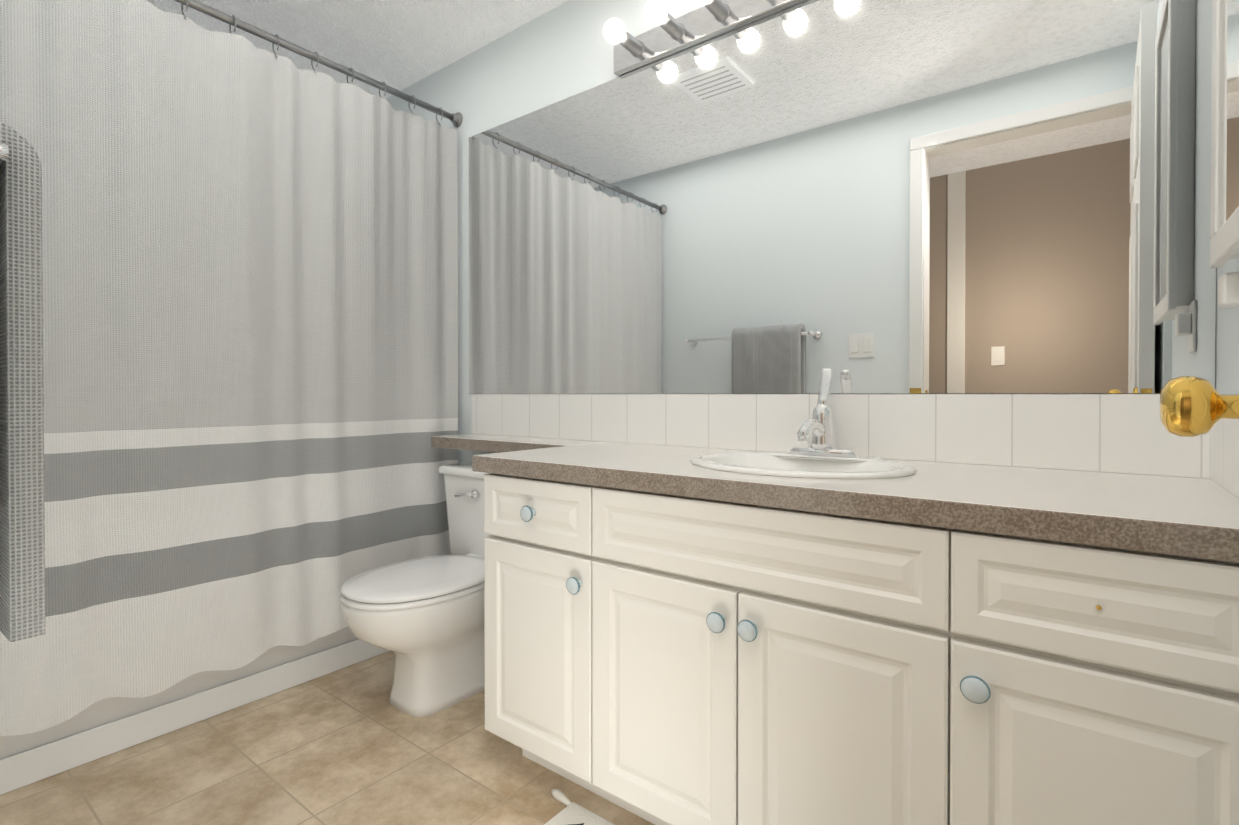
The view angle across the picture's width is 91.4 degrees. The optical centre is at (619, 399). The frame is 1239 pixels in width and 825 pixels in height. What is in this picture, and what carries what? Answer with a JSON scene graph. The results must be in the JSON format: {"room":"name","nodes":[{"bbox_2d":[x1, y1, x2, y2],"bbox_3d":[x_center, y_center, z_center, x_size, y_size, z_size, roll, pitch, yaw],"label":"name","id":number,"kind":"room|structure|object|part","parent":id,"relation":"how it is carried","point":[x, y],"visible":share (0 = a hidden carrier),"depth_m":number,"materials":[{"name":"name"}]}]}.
{"room":"bathroom","nodes":[
{"label":"bathroom","id":0,"kind":"room"},
{"bbox_2d":[0,651,654,824],"bbox_3d":[-0.531,0.979,1.487,3.280,0.050,1.740,0,1,38],"label":"floor","id":1,"kind":"structure","parent":0,"point":[349,745],"depth_m":1.54,"materials":[{"name":"tile"}]},
{"bbox_2d":[0,627,389,794],"bbox_3d":[-1.444,0.749,2.148,0.780,0.400,1.556,0,1,38],"label":"bathtub","id":2,"kind":"object","parent":1,"relation":"on","point":[101,729],"visible":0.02,"depth_m":1.72,"materials":[{"name":"white ceramic"}]},
{"bbox_2d":[339,462,488,716],"bbox_3d":[-0.559,0.599,1.997,0.496,0.702,0.704,0,1,38],"label":"toilet","id":3,"kind":"object","parent":1,"relation":"on","point":[423,619],"visible":0.58,"depth_m":1.85,"materials":[{"name":"white ceramic"}]},
{"bbox_3d":[-0.622,0.581,1.915,0.380,0.016,0.498,0,1,38],"label":"seat","id":4,"kind":"part","parent":3,"relation":"part of","materials":[{"name":"white plastic"}]},
{"bbox_3d":[-0.621,0.558,1.917,0.384,0.023,0.502,0,1,38],"label":"lid","id":5,"kind":"part","parent":3,"relation":"part of","materials":[{"name":"white plastic"}]},
{"bbox_3d":[-0.617,0.770,1.924,0.370,0.360,0.506,0,1,38],"label":"bowl","id":6,"kind":"part","parent":3,"relation":"part of","materials":[{"name":"white ceramic"}]},
{"bbox_3d":[-0.414,0.261,2.183,0.496,0.030,0.227,0,1,38],"label":"tank lid","id":7,"kind":"part","parent":3,"relation":"part of","materials":[{"name":"white ceramic"}]},
{"bbox_3d":[-0.549,0.339,2.135,0.087,0.023,0.017,0,1,38],"label":"lever","id":8,"kind":"part","parent":3,"relation":"part of","materials":[{"name":"silver metal"}]},
{"bbox_3d":[-0.411,0.435,2.188,0.470,0.317,0.210,0,1,38],"label":"tank","id":9,"kind":"part","parent":3,"relation":"part of","materials":[{"name":"white ceramic"}]},
{"bbox_2d":[544,789,614,824],"bbox_3d":[0.005,0.951,1.012,0.821,0.022,0.531,0,1,38],"label":"rug","id":10,"kind":"object","parent":1,"relation":"on","point":[573,813],"visible":0.98,"depth_m":1.37,"materials":[{"name":"white fabric"}]},
{"bbox_2d":[472,468,1238,824],"bbox_3d":[0.376,0.573,1.350,1.433,0.764,0.601,0,1,38],"label":"bathroom vanity","id":11,"kind":"object","parent":1,"relation":"on","point":[759,610],"depth_m":1.01,"materials":[{"name":"white wood"}]},
{"bbox_3d":[-0.216,0.272,1.444,0.037,0.037,0.033,0,1,38],"label":"knob","id":12,"kind":"part","parent":11,"relation":"part of","materials":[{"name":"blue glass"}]},
{"bbox_3d":[-0.202,0.272,1.466,0.362,0.152,0.022,0,1,38],"label":"drawer","id":13,"kind":"part","parent":11,"relation":"part of","materials":[{"name":"white wood"}]},
{"bbox_3d":[-0.202,0.610,1.469,0.362,0.500,0.022,0,1,38],"label":"door","id":14,"kind":"part","parent":11,"relation":"part of","materials":[{"name":"white wood"}]},
{"bbox_3d":[-0.099,0.416,1.355,0.037,0.037,0.033,0,1,38],"label":"knob","id":15,"kind":"part","parent":11,"relation":"part of","materials":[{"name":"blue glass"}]},
{"bbox_3d":[0.084,0.612,1.249,0.352,0.500,0.022,0,1,38],"label":"door","id":16,"kind":"part","parent":11,"relation":"part of","materials":[{"name":"white wood"}]},
{"bbox_3d":[0.184,0.418,1.138,0.037,0.037,0.033,0,1,38],"label":"knob","id":17,"kind":"part","parent":11,"relation":"part of","materials":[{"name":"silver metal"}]},
{"bbox_3d":[0.235,0.418,1.099,0.037,0.037,0.033,0,1,38],"label":"knob","id":18,"kind":"part","parent":11,"relation":"part of","materials":[{"name":"white ceramic"}]},
{"bbox_3d":[0.224,0.275,1.139,0.705,0.152,0.022,0,1,38],"label":"drawer","id":19,"kind":"part","parent":11,"relation":"part of","materials":[{"name":"white wood"}]},
{"bbox_3d":[0.365,0.614,1.033,0.348,0.500,0.022,0,1,38],"label":"door","id":20,"kind":"part","parent":11,"relation":"part of","materials":[{"name":"white wood"}]},
{"bbox_2d":[472,440,1238,551],"bbox_3d":[0.370,0.170,1.367,1.468,0.042,0.576,0,1,38],"label":"countertop","id":21,"kind":"structure","parent":11,"relation":"on","point":[1199,511],"depth_m":1.03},
{"bbox_2d":[651,444,938,483],"bbox_3d":[0.397,0.218,1.360,0.495,0.161,0.404,0,1,38],"label":"sink","id":22,"kind":"object","parent":21,"relation":"in","point":[868,467],"depth_m":1.43,"materials":[{"name":"white ceramic"}]},
{"bbox_2d":[783,368,862,455],"bbox_3d":[0.468,0.030,1.451,0.164,0.215,0.179,0,1,38],"label":"faucet","id":23,"kind":"object","parent":22,"relation":"on","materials":[{"name":"silver metal"}]},
{"bbox_3d":[0.519,0.420,0.881,0.037,0.037,0.033,0,1,38],"label":"knob","id":24,"kind":"part","parent":11,"relation":"part of","materials":[{"name":"white ceramic"}]},
{"bbox_3d":[0.645,0.615,0.818,0.350,0.500,0.022,0,1,38],"label":"door","id":25,"kind":"part","parent":11,"relation":"part of","materials":[{"name":"white wood"}]},
{"bbox_3d":[0.645,0.277,0.815,0.350,0.152,0.022,0,1,38],"label":"drawer","id":26,"kind":"part","parent":11,"relation":"part of","materials":[{"name":"white wood"}]},
{"bbox_2d":[146,0,568,98],"bbox_3d":[-0.531,-1.431,1.467,3.280,0.050,1.740,0,1,38],"label":"ceiling","id":27,"kind":"structure","parent":0,"point":[399,45],"depth_m":2.30,"materials":[{"name":"white paint"}]},
{"bbox_2d":[386,0,1216,477],"bbox_3d":[-0.040,-0.231,2.117,3.280,2.360,0.126,0,1,38],"label":"wall","id":28,"kind":"structure","parent":0,"point":[933,196],"depth_m":1.56,"materials":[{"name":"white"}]},
{"bbox_2d":[174,0,461,126],"bbox_3d":[-1.148,-1.160,1.905,0.060,0.060,1.558,0,1,38],"label":"rail","id":29,"kind":"object","parent":28,"relation":"attached to","point":[455,119],"visible":1,"depth_m":2.04,"materials":[{"name":"silver metal"}]},
{"bbox_2d":[0,0,457,735],"bbox_3d":[-1.132,-0.182,1.901,0.088,1.989,1.500,0,1,38],"label":"shower curtain","id":30,"kind":"object","parent":29,"relation":"hanging from","point":[250,326],"visible":0.9,"depth_m":1.81,"materials":[{"name":"fabric"}]},
{"bbox_2d":[603,0,807,76],"bbox_3d":[0.436,-1.111,1.555,1.250,0.092,0.183,0,1,38],"label":"wall sconce","id":31,"kind":"object","parent":28,"relation":"attached to","point":[670,35],"visible":1,"depth_m":1.80,"materials":[{"name":"silver metal"}]},
{"bbox_3d":[-0.012,-1.113,1.834,0.068,0.067,0.078,0,1,38],"label":"bulb","id":32,"kind":"part","parent":31,"relation":"part of","materials":[{"name":"white glass"}]},
{"bbox_2d":[619,32,643,56],"bbox_3d":[0.034,-1.113,1.894,0.048,0.047,0.078,0,1,38],"label":"socket","id":33,"kind":"object","parent":31,"relation":"attached to","point":[634,46],"depth_m":1.90,"materials":[{"name":"silver metal"}]},
{"bbox_3d":[0.107,-1.112,1.742,0.068,0.067,0.078,0,1,38],"label":"bulb","id":34,"kind":"part","parent":31,"relation":"part of","materials":[{"name":"white glass"}]},
{"bbox_2d":[660,13,684,39],"bbox_3d":[0.153,-1.113,1.802,0.048,0.047,0.078,0,1,38],"label":"socket","id":35,"kind":"object","parent":31,"relation":"attached to","point":[675,28],"depth_m":1.80,"materials":[{"name":"silver metal"}]},
{"bbox_3d":[0.226,-1.111,1.651,0.068,0.067,0.078,0,1,38],"label":"bulb","id":36,"kind":"part","parent":31,"relation":"part of","materials":[{"name":"white glass"}]},
{"bbox_2d":[704,0,729,21],"bbox_3d":[0.272,-1.112,1.711,0.048,0.047,0.078,0,1,38],"label":"socket","id":37,"kind":"object","parent":31,"relation":"attached to","point":[719,10],"depth_m":1.72,"materials":[{"name":"silver metal"}]},
{"bbox_2d":[1216,258,1238,393],"bbox_3d":[0.685,-0.218,0.467,0.120,2.360,1.620,0,1,38],"label":"wall","id":38,"kind":"structure","parent":0,"point":[1227,357],"depth_m":1.06,"materials":[{"name":"white paint"}]},
{"bbox_2d":[1210,0,1238,267],"bbox_3d":[0.814,-0.600,0.768,0.044,0.800,0.380,0,1,38],"label":"medicine cabinet mirror","id":39,"kind":"object","parent":38,"relation":"attached to","point":[1224,229],"visible":1,"depth_m":0.87,"materials":[{"name":"white"}]},
{"bbox_3d":[0.904,-0.601,0.910,0.014,0.710,0.045,0,1,38],"label":"frame","id":40,"kind":"part","parent":39,"relation":"part of","materials":[{"name":"white"}]},
{"bbox_3d":[0.802,-0.223,0.780,0.014,0.045,0.380,0,1,38],"label":"frame","id":41,"kind":"part","parent":39,"relation":"part of","materials":[{"name":"white"}]},
{"bbox_3d":[0.803,-0.600,0.776,0.005,0.710,0.290,0,1,38],"label":"glass","id":42,"kind":"part","parent":39,"relation":"part of","materials":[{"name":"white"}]},
{"bbox_2d":[1218,272,1238,332],"bbox_3d":[0.940,-0.159,0.924,0.031,0.115,0.075,0,1,38],"label":"outlet","id":43,"kind":"object","parent":38,"relation":"attached to","point":[1228,290],"visible":1,"depth_m":0.91,"materials":[{"name":"white plastic"}]},
{"bbox_3d":[-1.368,-0.223,1.061,2.220,2.360,0.060,0,1,38],"label":"wall","id":44,"kind":"structure","parent":0,"visible":0},
{"bbox_2d":[0,143,8,160],"bbox_3d":[-1.120,-0.322,0.972,0.788,0.047,0.101,0,1,38],"label":"towel rail","id":45,"kind":"object","parent":44,"relation":"attached to","point":[4,151],"visible":0.89,"depth_m":0.78,"materials":[{"name":"silver metal"}]},
{"bbox_2d":[0,122,44,641],"bbox_3d":[-0.986,-0.020,0.924,0.375,0.709,0.113,0,1,38],"label":"hanging towel","id":46,"kind":"object","parent":45,"relation":"hanging from","point":[22,562],"visible":1,"depth_m":0.83,"materials":[{"name":"grey fabric"}]},
{"bbox_3d":[0.383,-0.100,0.247,0.035,2.104,0.775,0,1,37],"label":"door","id":47,"kind":"structure","parent":0,"visible":0},
{"bbox_2d":[1160,376,1238,436],"bbox_3d":[0.528,0.007,0.536,0.074,0.066,0.066,0,1,37],"label":"door knob","id":48,"kind":"object","parent":47,"relation":"attached to","point":[1192,406],"visible":1,"depth_m":0.53,"materials":[{"name":"gold metal"}]}
]}

